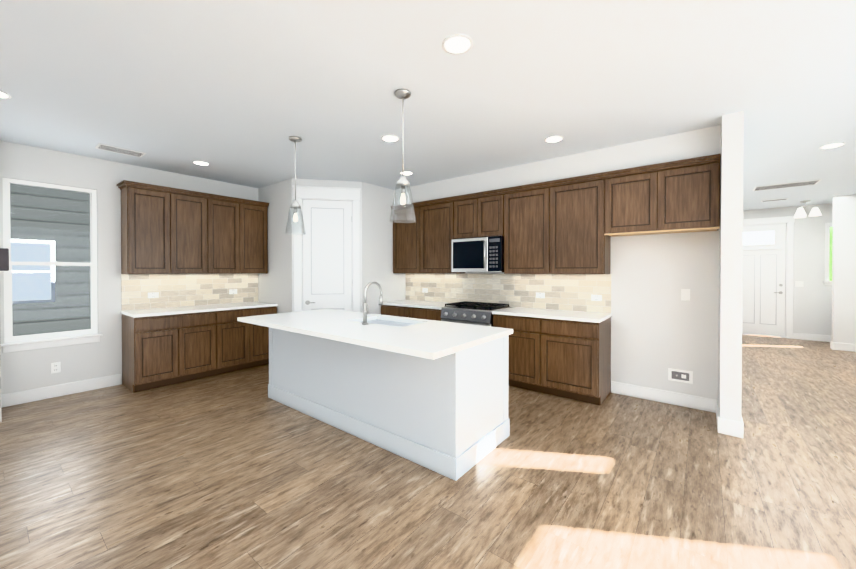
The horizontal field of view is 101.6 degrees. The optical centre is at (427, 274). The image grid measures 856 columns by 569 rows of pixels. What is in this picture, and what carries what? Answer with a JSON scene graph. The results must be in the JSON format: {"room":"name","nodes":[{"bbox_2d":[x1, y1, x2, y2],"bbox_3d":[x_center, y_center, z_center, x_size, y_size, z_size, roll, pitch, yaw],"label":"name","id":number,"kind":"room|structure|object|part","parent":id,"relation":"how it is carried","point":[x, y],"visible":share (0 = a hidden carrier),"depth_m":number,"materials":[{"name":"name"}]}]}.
{"room":"kitchen","nodes":[
{"label":"kitchen","id":0,"kind":"room"},
{"bbox_2d":[0,140,258,394],"bbox_3d":[-4.229,-0.007,3.970,0.120,2.770,8.290,0,1,38],"label":"wall","id":1,"kind":"structure","parent":0,"point":[25,370],"depth_m":4.19,"materials":[{"name":"paint"}]},
{"bbox_2d":[1,177,102,352],"bbox_3d":[-4.214,-0.102,3.937,0.135,1.830,0.782,0,1,38],"label":"window","id":2,"kind":"structure","parent":1,"relation":"in","point":[11,343],"depth_m":3.89,"materials":[{"name":"white plastic"}]},
{"bbox_2d":[51,362,60,373],"bbox_3d":[-4.188,1.049,3.928,0.008,0.118,0.075,0,1,38],"label":"outlet","id":3,"kind":"object","parent":1,"relation":"attached to","point":[55,368],"visible":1,"depth_m":3.93,"materials":[{"name":"white plastic"}]},
{"bbox_2d":[1,374,121,407],"bbox_3d":[-4.132,1.311,3.997,0.014,0.135,0.955,0,1,38],"label":"baseboard","id":4,"kind":"structure","parent":1,"relation":"attached to","point":[10,399],"depth_m":3.94,"materials":[{"name":"white wood"}]},
{"bbox_2d":[120,180,179,273],"bbox_3d":[-3.555,-0.553,4.451,0.328,1.087,0.488,0,1,38],"label":"upper cabinet","id":5,"kind":"object","parent":1,"relation":"attached to","point":[167,230],"depth_m":4.33,"materials":[{"name":"brown wood"}]},
{"bbox_2d":[121,273,257,310],"bbox_3d":[-3.305,0.216,5.039,0.009,0.460,1.710,0,1,38],"label":"tile backsplash","id":6,"kind":"structure","parent":1,"relation":"attached to","point":[178,290],"depth_m":4.90,"materials":[{"name":"tile"}]},
{"bbox_2d":[148,292,158,297],"bbox_3d":[-3.630,0.272,4.614,0.008,0.076,0.118,0,1,38],"label":"electrical outlet","id":7,"kind":"object","parent":6,"relation":"attached to","point":[153,294],"visible":1,"depth_m":4.61,"materials":[{"name":"white plastic"}]},
{"bbox_2d":[229,289,236,293],"bbox_3d":[-3.010,0.265,5.399,0.008,0.076,0.118,0,1,38],"label":"electrical outlet","id":8,"kind":"object","parent":6,"relation":"attached to","point":[232,291],"visible":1,"depth_m":5.39,"materials":[{"name":"white plastic"}]},
{"bbox_2d":[176,188,215,273],"bbox_3d":[-3.307,-0.556,4.765,0.328,1.087,0.555,0,1,38],"label":"upper cabinet","id":9,"kind":"object","parent":1,"relation":"attached to","point":[195,211],"depth_m":4.73,"materials":[{"name":"brown wood"}]},
{"bbox_2d":[216,196,243,273],"bbox_3d":[-3.046,-0.559,5.096,0.328,1.087,0.554,0,1,38],"label":"upper cabinet","id":10,"kind":"object","parent":1,"relation":"attached to","point":[229,210],"depth_m":5.06,"materials":[{"name":"brown wood"}]},
{"bbox_2d":[244,200,267,272],"bbox_3d":[-2.798,-0.562,5.410,0.328,1.087,0.488,0,1,38],"label":"upper cabinet","id":11,"kind":"object","parent":1,"relation":"attached to","point":[255,213],"depth_m":5.36,"materials":[{"name":"brown wood"}]},
{"bbox_2d":[258,178,291,312],"bbox_3d":[-2.350,-0.020,5.449,1.000,2.770,0.100,0,1,38],"label":"wall","id":12,"kind":"structure","parent":0,"point":[275,284],"depth_m":5.32,"materials":[{"name":"paint"}]},
{"bbox_2d":[292,178,361,311],"bbox_3d":[-1.503,-0.018,5.244,1.007,2.770,0.100,0,1,-11],"label":"wall","id":13,"kind":"structure","parent":0,"point":[328,183],"depth_m":5.19,"materials":[{"name":"paint"}]},
{"bbox_2d":[292,185,360,311],"bbox_3d":[-1.500,0.034,5.229,0.980,2.665,0.130,0,1,-11],"label":"door frame","id":14,"kind":"structure","parent":13,"relation":"attached to","point":[326,193],"depth_m":5.17,"materials":[{"name":"white wood"}]},
{"bbox_2d":[303,200,351,310],"bbox_3d":[-1.489,0.125,5.200,0.714,2.459,0.094,0,1,-11],"label":"pantry door","id":15,"kind":"structure","parent":13,"relation":"in","point":[327,260],"depth_m":5.21,"materials":[{"name":"white wood"}]},
{"bbox_2d":[362,182,405,313],"bbox_3d":[-0.732,-0.023,5.708,0.100,2.770,0.990,0,1,38],"label":"wall","id":16,"kind":"structure","parent":0,"point":[377,242],"depth_m":5.55,"materials":[{"name":"paint"}]},
{"bbox_2d":[0,334,855,568],"bbox_3d":[0.809,1.430,3.800,8.260,0.100,14.240,0,1,38],"label":"floor","id":17,"kind":"structure","parent":0,"point":[239,469],"depth_m":2.31,"materials":[{"name":"brown wood"}]},
{"bbox_2d":[0,248,8,421],"bbox_3d":[-4.684,0.006,2.713,0.717,2.767,1.812,0,1,38],"label":"fireplace","id":18,"kind":"object","parent":17,"relation":"on","point":[4,259],"visible":1,"depth_m":3.19,"materials":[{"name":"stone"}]},
{"bbox_2d":[122,310,223,392],"bbox_3d":[-3.310,0.930,4.548,0.608,0.885,0.922,0,1,38],"label":"base cabinet","id":19,"kind":"object","parent":17,"relation":"on","point":[162,347],"depth_m":4.30,"materials":[{"name":"brown wood"}]},
{"bbox_2d":[120,302,277,317],"bbox_3d":[-3.062,0.467,4.843,0.628,0.034,1.722,0,1,38],"label":"countertop","id":20,"kind":"structure","parent":19,"relation":"on","point":[248,305],"depth_m":4.55,"materials":[{"name":"white stone"}]},
{"bbox_2d":[224,306,276,373],"bbox_3d":[-2.822,0.925,5.167,0.608,0.885,0.921,0,1,38],"label":"base cabinet","id":21,"kind":"object","parent":17,"relation":"on","point":[246,345],"depth_m":4.97,"materials":[{"name":"brown wood"}]},
{"bbox_2d":[268,329,512,480],"bbox_3d":[-0.545,0.943,3.460,2.530,0.880,0.838,0,1,38],"label":"kitchen island","id":22,"kind":"object","parent":17,"relation":"on","point":[432,395],"depth_m":2.77,"materials":[{"name":"paint"}]},
{"bbox_2d":[237,309,512,360],"bbox_3d":[-0.658,0.483,3.378,2.648,0.039,1.134,0,1,38],"label":"island countertop","id":23,"kind":"structure","parent":22,"relation":"on","point":[430,340],"depth_m":2.92,"materials":[{"name":"white stone"}]},
{"bbox_2d":[362,282,382,324],"bbox_3d":[-0.517,0.265,3.330,0.096,0.396,0.256,0,1,38],"label":"faucet","id":24,"kind":"object","parent":23,"relation":"on","point":[365,310],"visible":1,"depth_m":3.26,"materials":[{"name":"silver metal"}]},
{"bbox_2d":[369,317,416,324],"bbox_3d":[-0.410,0.606,3.499,0.774,0.232,0.453,0,1,38],"label":"sink","id":25,"kind":"object","parent":23,"relation":"in","point":[376,320],"depth_m":3.65,"materials":[{"name":"silver metal"}]},
{"bbox_2d":[381,300,450,320],"bbox_3d":[-0.104,0.905,5.446,1.217,0.920,0.628,0,1,38],"label":"base cabinet","id":26,"kind":"object","parent":17,"relation":"on","point":[427,310],"visible":0.1,"depth_m":5.22,"materials":[{"name":"brown wood"}]},
{"bbox_2d":[441,301,511,326],"bbox_3d":[0.652,0.888,4.793,0.764,0.966,0.702,0,1,38],"label":"gas range","id":27,"kind":"object","parent":17,"relation":"on","point":[473,313],"visible":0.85,"depth_m":4.60,"materials":[{"name":"metal"}]},
{"bbox_2d":[492,307,611,405],"bbox_3d":[1.468,0.916,4.207,1.230,0.920,0.628,0,1,38],"label":"base cabinet","id":28,"kind":"object","parent":17,"relation":"on","point":[563,354],"visible":0.81,"depth_m":3.90,"materials":[{"name":"brown wood"}]},
{"bbox_2d":[831,341,855,351],"bbox_3d":[7.480,1.290,6.183,0.434,0.135,0.034,0,1,38],"label":"baseboard","id":29,"kind":"structure","parent":17,"relation":"on","point":[834,346],"depth_m":6.22,"materials":[{"name":"white wood"}]},
{"bbox_2d":[831,194,855,343],"bbox_3d":[7.533,-0.027,6.202,0.450,2.770,0.120,0,1,38],"label":"wall pier","id":30,"kind":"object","parent":17,"relation":"on","point":[844,276],"visible":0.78,"depth_m":6.22,"materials":[{"name":"paint"}]},
{"bbox_2d":[0,0,855,210],"bbox_3d":[0.809,-1.440,3.774,8.260,0.100,14.240,0,1,38],"label":"ceiling","id":31,"kind":"structure","parent":0,"point":[238,92],"depth_m":2.52,"materials":[{"name":"paint"}]},
{"bbox_2d":[0,91,11,98],"bbox_3d":[-3.294,-1.376,2.641,0.186,0.006,0.186,0,1,38],"label":"recessed light","id":32,"kind":"object","parent":31,"relation":"in","point":[3,95],"visible":1,"depth_m":2.68,"materials":[{"name":"white plastic"}]},
{"bbox_2d":[95,143,145,156],"bbox_3d":[-3.437,-1.386,3.912,0.220,0.008,0.400,0,1,38],"label":"ceiling vent","id":33,"kind":"object","parent":31,"relation":"in","point":[118,150],"visible":1,"depth_m":3.89,"materials":[{"name":"white metal"}]},
{"bbox_2d":[192,161,209,165],"bbox_3d":[-2.836,-1.391,4.368,0.186,0.006,0.186,0,1,38],"label":"recessed light","id":34,"kind":"object","parent":31,"relation":"in","point":[201,163],"visible":0.98,"depth_m":4.37,"materials":[{"name":"white plastic"}]},
{"bbox_2d":[285,136,305,234],"bbox_3d":[-1.351,-0.900,3.558,0.204,0.974,0.204,0,1,38],"label":"pendant light","id":35,"kind":"object","parent":31,"relation":"hanging from","point":[295,205],"visible":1,"depth_m":3.55,"materials":[{"name":"clear glass"}]},
{"bbox_3d":[-1.351,-0.555,3.562,0.204,0.285,0.204,0,1,38],"label":"lamp shade","id":36,"kind":"part","parent":35,"relation":"part of","materials":[{"name":"clear glass"}]},
{"bbox_2d":[381,135,399,141],"bbox_3d":[-0.383,-1.384,3.555,0.186,0.006,0.186,0,1,38],"label":"recessed light","id":37,"kind":"object","parent":31,"relation":"in","point":[390,138],"visible":0.98,"depth_m":3.55,"materials":[{"name":"white plastic"}]},
{"bbox_2d":[390,89,415,222],"bbox_3d":[-0.191,-0.892,2.656,0.204,0.974,0.204,0,1,38],"label":"pendant light","id":38,"kind":"object","parent":31,"relation":"hanging from","point":[402,183],"visible":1,"depth_m":2.65,"materials":[{"name":"clear glass"}]},
{"bbox_3d":[-0.191,-0.547,2.659,0.204,0.285,0.204,0,1,38],"label":"lamp shade","id":39,"kind":"part","parent":38,"relation":"part of","materials":[{"name":"clear glass"}]},
{"bbox_2d":[400,171,412,174],"bbox_3d":[-0.296,-1.395,4.811,0.186,0.006,0.186,0,1,38],"label":"recessed light","id":40,"kind":"object","parent":31,"relation":"in","point":[408,173],"visible":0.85,"depth_m":4.81,"materials":[{"name":"white plastic"}]},
{"bbox_2d":[442,34,472,54],"bbox_3d":[0.176,-1.371,2.083,0.186,0.006,0.186,0,1,38],"label":"recessed light","id":41,"kind":"object","parent":31,"relation":"in","point":[455,44],"visible":1,"depth_m":2.08,"materials":[{"name":"white plastic"}]},
{"bbox_2d":[544,136,563,142],"bbox_3d":[1.288,-1.384,3.575,0.186,0.006,0.186,0,1,38],"label":"recessed light","id":42,"kind":"object","parent":31,"relation":"in","point":[552,139],"visible":1,"depth_m":3.58,"materials":[{"name":"white plastic"}]},
{"bbox_2d":[761,198,787,201],"bbox_3d":[6.567,-1.411,6.620,0.360,0.008,0.120,0,1,38],"label":"ceiling vent","id":43,"kind":"object","parent":31,"relation":"in","point":[774,200],"visible":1,"depth_m":6.63,"materials":[{"name":"white metal"}]},
{"bbox_2d":[753,179,821,190],"bbox_3d":[5.624,-1.401,5.505,0.720,0.008,0.360,0,1,38],"label":"ceiling vent","id":44,"kind":"object","parent":31,"relation":"in","point":[793,184],"visible":0.96,"depth_m":5.48,"materials":[{"name":"white metal"}]},
{"bbox_2d":[794,200,820,217],"bbox_3d":[7.278,-1.266,6.708,0.377,0.300,0.393,0,1,38],"label":"ceiling light","id":45,"kind":"object","parent":31,"relation":"attached to","point":[801,213],"visible":1,"depth_m":6.64,"materials":[{"name":"white glass"}]},
{"bbox_3d":[7.278,-1.191,6.708,0.377,0.150,0.393,0,1,38],"label":"lamp shade","id":46,"kind":"part","parent":45,"relation":"part of","materials":[{"name":"white glass"}]},
{"bbox_2d":[819,142,845,148],"bbox_3d":[4.349,-1.386,3.759,0.186,0.006,0.186,0,1,38],"label":"recessed light","id":47,"kind":"object","parent":31,"relation":"in","point":[832,145],"visible":1,"depth_m":3.75,"materials":[{"name":"white plastic"}]},
{"bbox_2d":[394,125,720,204],"bbox_3d":[1.162,-1.258,4.643,4.180,0.281,0.300,0,1,38],"label":"wall","id":48,"kind":"structure","parent":0,"point":[689,144],"depth_m":3.97,"materials":[{"name":"paint"}]},
{"bbox_2d":[415,230,718,399],"bbox_3d":[0.695,-0.019,5.290,5.980,2.770,0.120,0,1,38],"label":"wall","id":49,"kind":"structure","parent":0,"point":[659,327],"depth_m":3.75,"materials":[{"name":"paint"}]},
{"bbox_2d":[391,202,422,272],"bbox_3d":[-0.230,-0.564,5.723,0.658,1.087,0.328,0,1,38],"label":"upper cabinet","id":50,"kind":"object","parent":49,"relation":"attached to","point":[407,236],"depth_m":5.59,"materials":[{"name":"brown wood"}]},
{"bbox_2d":[423,198,465,273],"bbox_3d":[0.223,-0.561,5.366,0.761,1.087,0.328,0,1,38],"label":"upper cabinet","id":51,"kind":"object","parent":49,"relation":"attached to","point":[441,216],"depth_m":5.20,"materials":[{"name":"brown wood"}]},
{"bbox_2d":[459,194,482,238],"bbox_3d":[0.648,-0.806,5.028,0.454,0.591,0.328,0,1,38],"label":"upper cabinet","id":52,"kind":"object","parent":49,"relation":"attached to","point":[470,205],"depth_m":4.87,"materials":[{"name":"brown wood"}]},
{"bbox_2d":[451,236,503,271],"bbox_3d":[0.746,-0.270,4.889,0.778,0.470,0.430,0,1,38],"label":"microwave","id":53,"kind":"object","parent":52,"relation":"attached to","point":[481,254],"visible":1,"depth_m":4.72,"materials":[{"name":"metal"}]},
{"bbox_2d":[483,190,502,236],"bbox_3d":[0.909,-0.804,4.822,0.454,0.591,0.328,0,1,38],"label":"upper cabinet","id":54,"kind":"object","parent":49,"relation":"attached to","point":[492,199],"depth_m":4.66,"materials":[{"name":"brown wood"}]},
{"bbox_2d":[406,273,610,313],"bbox_3d":[0.874,0.216,5.068,3.213,0.460,0.009,0,1,38],"label":"tile backsplash","id":55,"kind":"structure","parent":49,"relation":"attached to","point":[569,292],"depth_m":4.77,"materials":[{"name":"tile"}]},
{"bbox_2d":[422,288,427,292],"bbox_3d":[-0.050,0.262,5.785,0.118,0.076,0.008,0,1,38],"label":"electrical outlet","id":56,"kind":"object","parent":55,"relation":"attached to","point":[424,290],"visible":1,"depth_m":5.78,"materials":[{"name":"white plastic"}]},
{"bbox_2d":[536,292,544,297],"bbox_3d":[1.474,0.273,4.585,0.118,0.076,0.008,0,1,38],"label":"electrical outlet","id":57,"kind":"object","parent":55,"relation":"attached to","point":[540,295],"visible":1,"depth_m":4.58,"materials":[{"name":"white plastic"}]},
{"bbox_2d":[591,294,601,300],"bbox_3d":[2.008,0.277,4.163,0.118,0.076,0.008,0,1,38],"label":"electrical outlet","id":58,"kind":"object","parent":55,"relation":"attached to","point":[596,297],"visible":1,"depth_m":4.16,"materials":[{"name":"white plastic"}]},
{"bbox_2d":[503,182,554,273],"bbox_3d":[1.322,-0.553,4.499,0.730,1.087,0.328,0,1,38],"label":"upper cabinet","id":59,"kind":"object","parent":49,"relation":"attached to","point":[528,211],"depth_m":4.34,"materials":[{"name":"brown wood"}]},
{"bbox_2d":[555,174,614,273],"bbox_3d":[1.792,-0.550,4.129,0.733,1.087,0.328,0,1,38],"label":"upper cabinet","id":60,"kind":"object","parent":49,"relation":"attached to","point":[572,225],"depth_m":3.96,"materials":[{"name":"brown wood"}]},
{"bbox_2d":[611,162,666,236],"bbox_3d":[2.242,-0.766,3.772,0.545,0.648,0.328,0,1,38],"label":"upper cabinet","id":61,"kind":"object","parent":49,"relation":"attached to","point":[639,195],"depth_m":3.62,"materials":[{"name":"brown wood"}]},
{"bbox_2d":[611,381,714,412],"bbox_3d":[2.513,1.313,3.781,0.960,0.135,0.018,0,1,38],"label":"baseboard","id":62,"kind":"structure","parent":49,"relation":"attached to","point":[669,397],"depth_m":3.75,"materials":[{"name":"white wood"}]},
{"bbox_2d":[668,368,692,383],"bbox_3d":[2.650,1.066,3.669,0.210,0.130,0.020,0,1,38],"label":"outlet box","id":63,"kind":"object","parent":49,"relation":"attached to","point":[683,376],"visible":1,"depth_m":3.67,"materials":[{"name":"white plastic"}]},
{"bbox_2d":[681,289,689,300],"bbox_3d":[2.685,0.211,3.641,0.075,0.118,0.008,0,1,38],"label":"light switch","id":64,"kind":"object","parent":49,"relation":"attached to","point":[685,294],"visible":1,"depth_m":3.64,"materials":[{"name":"white plastic"}]},
{"bbox_2d":[667,154,720,233],"bbox_3d":[2.574,-0.764,3.510,0.544,0.648,0.328,0,1,38],"label":"upper cabinet","id":65,"kind":"object","parent":49,"relation":"attached to","point":[693,185],"depth_m":3.34,"materials":[{"name":"brown wood"}]},
{"bbox_2d":[718,111,743,421],"bbox_3d":[4.622,-0.021,5.555,0.140,2.770,6.500,0,1,38],"label":"wall","id":66,"kind":"structure","parent":0,"point":[730,282],"depth_m":3.00,"materials":[{"name":"paint"}]},
{"bbox_2d":[715,399,720,432],"bbox_3d":[2.704,1.317,3.258,0.014,0.135,0.524,0,1,38],"label":"baseboard","id":67,"kind":"structure","parent":66,"relation":"attached to","point":[718,418],"depth_m":3.12,"materials":[{"name":"white wood"}]},
{"bbox_2d":[732,415,743,437],"bbox_3d":[4.667,1.297,5.524,0.044,0.135,6.514,0,1,38],"label":"baseboard","id":68,"kind":"structure","parent":66,"relation":"attached to","point":[738,427],"depth_m":2.97,"materials":[{"name":"white wood"}]},
{"bbox_2d":[743,203,832,334],"bbox_3d":[7.520,-0.039,7.486,2.300,2.770,0.120,0,1,38],"label":"wall","id":69,"kind":"structure","parent":0,"point":[812,305],"depth_m":7.16,"materials":[{"name":"paint"}]},
{"bbox_2d":[742,224,785,336],"bbox_3d":[7.231,0.125,7.662,0.864,2.415,0.103,0,1,38],"label":"front door","id":70,"kind":"structure","parent":69,"relation":"in","point":[763,280],"depth_m":7.61,"materials":[{"name":"white wood"}]},
{"bbox_2d":[743,216,794,338],"bbox_3d":[7.251,0.059,7.686,1.114,2.570,0.140,0,1,38],"label":"door frame","id":71,"kind":"structure","parent":69,"relation":"attached to","point":[788,221],"depth_m":7.34,"materials":[{"name":"white wood"}]},
{"bbox_2d":[795,281,803,286],"bbox_3d":[7.714,0.193,7.253,0.120,0.118,0.008,0,1,38],"label":"light switch","id":72,"kind":"object","parent":69,"relation":"attached to","point":[799,283],"visible":1,"depth_m":7.25,"materials":[{"name":"white plastic"}]},
{"bbox_2d":[793,333,830,341],"bbox_3d":[7.953,1.282,7.071,0.790,0.135,0.014,0,1,38],"label":"baseboard","id":73,"kind":"structure","parent":69,"relation":"attached to","point":[802,336],"depth_m":7.14,"materials":[{"name":"white wood"}]},
{"bbox_2d":[823,222,832,284],"bbox_3d":[8.136,-0.414,6.924,0.400,1.250,0.105,0,1,38],"label":"window","id":74,"kind":"structure","parent":69,"relation":"in","point":[827,247],"depth_m":7.00,"materials":[{"name":"clear glass"}]},
{"label":"outside","id":75,"kind":"structure","parent":0,"visible":0},
{"bbox_2d":[10,183,90,335],"bbox_3d":[-6.070,-1.139,5.825,0.240,6.000,8.500,0,1,38],"label":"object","id":76,"kind":"structure","parent":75,"point":[47,297],"depth_m":5.63,"materials":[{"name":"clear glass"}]},
{"bbox_2d":[829,227,832,280],"bbox_3d":[9.337,-0.495,8.092,2.949,4.272,2.724,0,1,38],"label":"tree","id":77,"kind":"object","parent":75,"point":[830,264],"depth_m":7.30,"materials":[{"name":"green plant"}]}
]}

